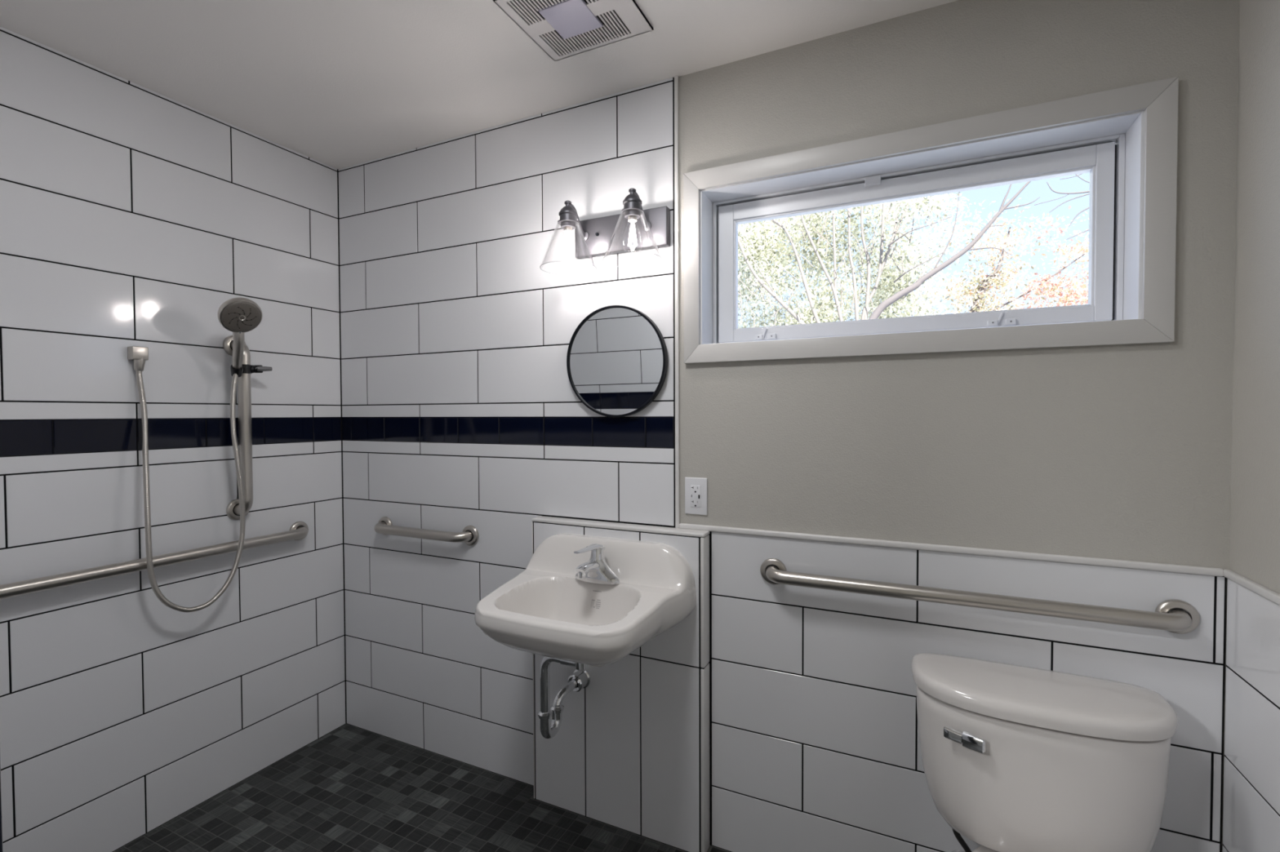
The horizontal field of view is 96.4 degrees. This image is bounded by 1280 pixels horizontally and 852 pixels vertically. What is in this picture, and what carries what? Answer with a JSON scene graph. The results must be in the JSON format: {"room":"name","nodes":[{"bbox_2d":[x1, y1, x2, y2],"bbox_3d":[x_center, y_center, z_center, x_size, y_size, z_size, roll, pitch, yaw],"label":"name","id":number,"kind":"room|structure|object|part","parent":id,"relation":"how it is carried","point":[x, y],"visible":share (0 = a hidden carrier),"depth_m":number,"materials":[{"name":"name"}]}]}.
{"room":"accessible bathroom","nodes":[
{"label":"accessible bathroom","id":0,"kind":"room"},
{"bbox_2d":[0,760,3,851],"bbox_3d":[-1.374,0.217,0.823,1.700,2.625,0.130,0,1,25],"label":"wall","id":1,"kind":"structure","parent":0,"point":[1,818],"depth_m":0.52,"materials":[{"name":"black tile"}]},
{"bbox_2d":[0,26,346,851],"bbox_3d":[-1.718,0.195,1.904,0.150,2.625,1.810,0,1,25],"label":"wall","id":2,"kind":"structure","parent":0,"point":[131,212],"depth_m":1.91,"materials":[{"name":"white tile"}]},
{"bbox_2d":[127,346,148,371],"bbox_3d":[-1.633,-0.218,1.864,0.034,0.078,0.043,0,1,25],"label":"outlet","id":3,"kind":"object","parent":2,"relation":"attached to","point":[139,355],"visible":1,"depth_m":1.85,"materials":[{"name":"silver metal"}]},
{"bbox_2d":[135,370,245,613],"bbox_3d":[-1.514,0.220,1.956,0.095,0.819,0.291,1,2,39],"label":"shower hose","id":4,"kind":"object","parent":3,"relation":"attached to","point":[157,593],"visible":1,"depth_m":1.87,"materials":[{"name":"silver metal"}]},
{"bbox_2d":[0,521,308,599],"bbox_3d":[-1.610,0.445,1.873,0.076,0.081,1.148,0,1,25],"label":"grab bar","id":5,"kind":"object","parent":2,"relation":"attached to","point":[299,531],"visible":0.98,"depth_m":1.82,"materials":[{"name":"silver metal"}]},
{"bbox_2d":[222,335,272,519],"bbox_3d":[-1.461,0.007,2.125,0.124,0.693,0.145,0,1,25],"label":"slide bar","id":6,"kind":"object","parent":2,"relation":"attached to","point":[244,387],"visible":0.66,"depth_m":2.11,"materials":[{"name":"silver metal"}]},
{"bbox_2d":[217,297,262,368],"bbox_3d":[-1.409,-0.306,1.985,0.174,0.263,0.130,0,1,25],"label":"shower","id":7,"kind":"object","parent":6,"relation":"attached to","point":[239,316],"visible":0.98,"depth_m":1.97,"materials":[{"name":"silver metal"}]},
{"bbox_3d":[-1.419,-0.282,2.023,0.036,0.214,0.130,-1,2,-37],"label":"handle","id":8,"kind":"part","parent":7,"relation":"part of","materials":[{"name":"silver metal"}]},
{"bbox_3d":[-1.409,-0.214,2.149,0.021,0.018,0.048,1,2,41],"label":"lock lever","id":9,"kind":"part","parent":6,"relation":"part of","materials":[{"name":"grey plastic"}]},
{"bbox_2d":[114,724,728,851],"bbox_3d":[-0.326,1.441,1.251,3.240,0.150,1.850,0,1,25],"label":"floor","id":10,"kind":"structure","parent":0,"point":[352,788],"depth_m":1.99,"materials":[{"name":"grey tile"}]},
{"bbox_2d":[911,653,1177,851],"bbox_3d":[0.806,0.981,1.111,0.511,0.766,0.714,0,1,25],"label":"toilet","id":11,"kind":"object","parent":10,"relation":"on","point":[1015,758],"visible":1,"depth_m":1.24,"materials":[{"name":"grey ceramic"}]},
{"bbox_2d":[951,828,971,851],"bbox_3d":[0.826,1.064,1.443,0.102,0.220,0.045,-1,2,-38],"label":"supply hose","id":12,"kind":"object","parent":11,"relation":"attached to","point":[957,836],"visible":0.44,"depth_m":1.44,"materials":[{"name":"grey"}]},
{"bbox_3d":[0.731,0.702,1.287,0.082,0.033,0.028,1,2,44],"label":"flush lever","id":13,"kind":"part","parent":11,"relation":"part of","materials":[{"name":"silver metal"}]},
{"bbox_3d":[0.794,1.180,1.087,0.364,0.370,0.635,0,1,25],"label":"bowl","id":14,"kind":"part","parent":11,"relation":"part of","materials":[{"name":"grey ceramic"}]},
{"bbox_3d":[0.905,0.615,1.315,0.511,0.044,0.244,0,1,25],"label":"tank lid","id":15,"kind":"part","parent":11,"relation":"part of","materials":[{"name":"grey ceramic"}]},
{"bbox_2d":[0,0,957,168],"bbox_3d":[-0.956,-1.202,-0.112,3.540,0.250,4.760,0,1,25],"label":"ceiling","id":16,"kind":"structure","parent":0,"point":[338,84],"depth_m":1.72,"materials":[{"name":"white paint"}]},
{"bbox_2d":[493,0,653,61],"bbox_3d":[-0.172,-1.111,1.547,0.330,0.011,0.284,0,1,25],"label":"ceiling vent","id":17,"kind":"object","parent":16,"relation":"in","point":[566,25],"visible":1,"depth_m":1.57,"materials":[{"name":"grey plastic"}]},
{"bbox_2d":[531,515,709,851],"bbox_3d":[-0.081,0.842,1.946,0.649,1.022,0.060,0,1,25],"label":"wall","id":18,"kind":"structure","parent":0,"point":[629,751],"depth_m":1.88,"materials":[{"name":"white tile"}]},
{"bbox_3d":[-0.372,0.844,2.084,0.005,1.006,0.058,0,1,25],"label":"edge trim","id":19,"kind":"part","parent":18,"relation":"part of","materials":[{"name":"white tile"}]},
{"bbox_2d":[474,533,695,666],"bbox_3d":[-0.191,0.523,1.718,0.602,0.292,0.435,0,1,25],"label":"sink","id":20,"kind":"object","parent":18,"relation":"attached to","point":[544,611],"visible":0.99,"depth_m":1.75,"materials":[{"name":"white ceramic"}]},
{"bbox_2d":[537,656,590,739],"bbox_3d":[-0.198,0.825,1.845,0.179,0.330,0.229,0,1,25],"label":"trap","id":21,"kind":"object","parent":20,"relation":"attached to","point":[580,679],"visible":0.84,"depth_m":1.79,"materials":[{"name":"silver metal"}]},
{"bbox_3d":[-0.236,0.888,1.906,0.030,0.066,0.155,0,1,29],"label":"trap arm","id":22,"kind":"part","parent":21,"relation":"part of","materials":[{"name":"silver metal"}]},
{"bbox_2d":[573,543,620,584],"bbox_3d":[-0.162,0.429,1.791,0.157,0.120,0.141,-1,2,-34],"label":"faucet","id":23,"kind":"object","parent":20,"relation":"on","point":[597,571],"visible":1,"depth_m":1.78,"materials":[{"name":"silver metal"}]},
{"bbox_3d":[-0.155,0.443,1.766,0.044,0.051,0.124,0,1,25],"label":"spout","id":24,"kind":"part","parent":23,"relation":"part of","materials":[{"name":"silver metal"}]},
{"bbox_3d":[-0.155,0.384,1.766,0.042,0.028,0.152,0,1,25],"label":"lever","id":25,"kind":"part","parent":23,"relation":"part of","materials":[{"name":"silver metal"}]},
{"bbox_3d":[-0.135,0.399,1.808,0.045,0.041,0.046,0,1,25],"label":"lever","id":26,"kind":"part","parent":23,"relation":"part of","materials":[{"name":"silver metal"}]},
{"bbox_3d":[-0.083,0.337,1.935,0.649,0.012,0.058,0,1,25],"label":"edge trim","id":27,"kind":"part","parent":18,"relation":"part of","materials":[{"name":"white tile"}]},
{"bbox_3d":[0.207,1.054,1.813,0.013,0.594,0.056,0,1,25],"label":"edge trim","id":28,"kind":"part","parent":18,"relation":"part of","materials":[{"name":"white"}]},
{"bbox_3d":[0.205,0.549,1.802,0.013,0.408,0.056,0,1,25],"label":"edge trim","id":29,"kind":"part","parent":18,"relation":"part of","materials":[{"name":"white tile"}]},
{"bbox_2d":[337,0,1239,851],"bbox_3d":[0.035,0.186,1.996,3.240,2.625,0.161,0,1,25],"label":"wall","id":30,"kind":"structure","parent":0,"point":[461,408],"depth_m":1.70,"materials":[{"name":"white tile"}]},
{"bbox_2d":[373,516,479,546],"bbox_3d":[-0.890,0.428,2.310,0.546,0.079,0.076,0,1,25],"label":"grab bar","id":31,"kind":"object","parent":30,"relation":"attached to","point":[469,535],"visible":1,"depth_m":2.25,"materials":[{"name":"silver metal"}]},
{"bbox_2d":[539,187,670,275],"bbox_3d":[-0.119,-0.623,1.836,0.418,0.218,0.227,0,1,25],"label":"vanity light","id":32,"kind":"object","parent":30,"relation":"attached to","point":[635,229],"visible":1,"depth_m":1.87,"materials":[{"name":"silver metal"}]},
{"bbox_2d":[557,205,578,229],"bbox_3d":[-0.234,-0.680,1.866,0.068,0.066,0.068,0,1,25],"label":"socket","id":33,"kind":"object","parent":32,"relation":"attached to","point":[568,215],"depth_m":1.85,"materials":[{"name":"silver metal"}]},
{"bbox_3d":[-0.234,-0.588,1.868,0.185,0.149,0.185,0,1,25],"label":"lamp shade","id":34,"kind":"part","parent":32,"relation":"part of","materials":[{"name":"clear glass"}]},
{"bbox_3d":[-0.234,-0.640,1.867,0.027,0.013,0.027,0,1,25],"label":"bulb","id":35,"kind":"part","parent":32,"relation":"part of","materials":[{"name":"beige glass"}]},
{"bbox_3d":[-0.213,-0.686,1.912,0.015,0.089,0.112,0,1,25],"label":"arm","id":36,"kind":"part","parent":32,"relation":"part of","materials":[{"name":"brown metal"}]},
{"bbox_3d":[-0.064,-0.644,1.919,0.346,0.124,0.030,0,1,25],"label":"plate","id":37,"kind":"part","parent":32,"relation":"part of","materials":[{"name":"brown metal"}]},
{"bbox_2d":[621,194,643,218],"bbox_3d":[-0.023,-0.678,1.766,0.068,0.066,0.068,0,1,25],"label":"socket","id":38,"kind":"object","parent":32,"relation":"attached to","point":[632,203],"depth_m":1.75,"materials":[{"name":"silver metal"}]},
{"bbox_3d":[-0.023,-0.587,1.768,0.185,0.149,0.185,0,1,25],"label":"lamp shade","id":39,"kind":"part","parent":32,"relation":"part of","materials":[{"name":"clear glass"}]},
{"bbox_3d":[-0.023,-0.639,1.767,0.027,0.013,0.027,0,1,25],"label":"bulb","id":40,"kind":"part","parent":32,"relation":"part of","materials":[{"name":"beige glass"}]},
{"bbox_3d":[-0.002,-0.685,1.812,0.015,0.089,0.112,0,1,25],"label":"arm","id":41,"kind":"part","parent":32,"relation":"part of","materials":[{"name":"brown metal"}]},
{"bbox_2d":[566,305,667,417],"bbox_3d":[-0.083,-0.216,1.931,0.374,0.375,0.042,0,1,26],"label":"round mirror","id":42,"kind":"object","parent":30,"relation":"attached to","point":[617,355],"visible":1,"depth_m":1.92,"materials":[{"name":"black mirror"}]},
{"bbox_2d":[674,75,679,528],"bbox_3d":[0.120,-0.395,1.857,0.014,1.458,0.010,0,1,25],"label":"trim","id":43,"kind":"structure","parent":30,"relation":"attached to","point":[676,77],"depth_m":1.85,"materials":[{"name":"white"}]},
{"bbox_2d":[684,477,707,515],"bbox_3d":[0.180,0.226,1.843,0.076,0.119,0.009,0,1,25],"label":"outlet","id":44,"kind":"object","parent":30,"relation":"attached to","point":[695,488],"visible":1,"depth_m":1.84,"materials":[{"name":"white plastic"}]},
{"bbox_2d":[690,484,700,507],"bbox_3d":[0.179,0.226,1.842,0.034,0.070,0.005,0,1,25],"label":"receptacle","id":45,"kind":"object","parent":44,"relation":"attached to","point":[695,489],"depth_m":1.84,"materials":[{"name":"white plastic"}]},
{"bbox_2d":[683,76,1178,364],"bbox_3d":[0.719,-0.501,1.644,1.208,0.604,0.161,0,1,25],"label":"window","id":46,"kind":"structure","parent":30,"relation":"in","point":[1126,138],"depth_m":1.54,"materials":[{"name":"grey paint"}]},
{"bbox_3d":[0.743,-0.501,1.701,1.048,0.452,0.038,0,1,25],"label":"sash","id":47,"kind":"part","parent":46,"relation":"part of","materials":[{"name":"white plastic"}]},
{"bbox_3d":[0.742,-0.501,1.699,1.086,0.481,0.042,0,1,25],"label":"frame","id":48,"kind":"part","parent":46,"relation":"part of","materials":[{"name":"white plastic"}]},
{"bbox_2d":[679,523,1223,577],"bbox_3d":[0.726,0.329,1.583,1.324,0.018,0.015,0,1,25],"label":"trim","id":49,"kind":"structure","parent":30,"relation":"attached to","point":[1192,570],"depth_m":1.50,"materials":[{"name":"white tile"}]},
{"bbox_2d":[951,849,964,851],"bbox_3d":[0.849,1.168,1.508,0.056,0.056,0.067,0,1,25],"label":"valve","id":50,"kind":"object","parent":30,"relation":"attached to","point":[955,851],"visible":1,"depth_m":1.54,"materials":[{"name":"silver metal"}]},
{"bbox_2d":[760,558,1199,634],"bbox_3d":[0.813,0.443,1.503,1.016,0.081,0.076,0,1,25],"label":"grab bar","id":51,"kind":"object","parent":30,"relation":"attached to","point":[1176,616],"visible":1,"depth_m":1.42,"materials":[{"name":"silver metal"}]},
{"bbox_2d":[1222,0,1279,851],"bbox_3d":[0.486,0.242,-0.657,0.150,2.625,4.550,0,1,25],"label":"wall","id":52,"kind":"structure","parent":0,"point":[1251,766],"depth_m":1.20,"materials":[{"name":"grey paint"}]},
{"bbox_2d":[1223,569,1279,605],"bbox_3d":[0.974,0.351,0.548,0.015,0.018,1.660,0,1,25],"label":"trim","id":53,"kind":"structure","parent":52,"relation":"attached to","point":[1257,588],"depth_m":1.19,"materials":[{"name":"white"}]},
{"label":"outside","id":54,"kind":"structure","parent":0,"visible":0},
{"bbox_3d":[13.467,1.307,29.107,64.000,0.200,59.400,0,1,25],"label":"ground","id":55,"kind":"structure","parent":54,"visible":0},
{"bbox_2d":[737,195,968,328],"bbox_3d":[3.955,-2.076,12.302,5.966,7.583,3.796,0,1,22],"label":"tree","id":56,"kind":"object","parent":55,"relation":"on","point":[757,253],"visible":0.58,"depth_m":11.95,"materials":[{"name":"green plant"}]},
{"bbox_2d":[868,181,1039,319],"bbox_3d":[4.978,-1.342,9.964,3.986,6.219,1.028,0,1,25],"label":"tree","id":57,"kind":"object","parent":55,"relation":"on","point":[879,309],"visible":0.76,"depth_m":9.79,"materials":[{"name":"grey plant"}]},
{"bbox_2d":[900,195,1088,312],"bbox_3d":[8.162,-1.741,12.705,4.993,6.870,2.185,0,1,25],"label":"tree","id":58,"kind":"object","parent":55,"relation":"on","point":[986,282],"visible":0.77,"depth_m":12.46,"materials":[{"name":"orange plant"}]},
{"bbox_2d":[1035,173,1089,239],"bbox_3d":[5.985,-1.470,6.344,2.750,6.608,0.318,0,1,25],"label":"tree","id":59,"kind":"object","parent":55,"relation":"on","point":[1083,192],"visible":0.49,"depth_m":6.66,"materials":[{"name":"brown plant"}]}
]}

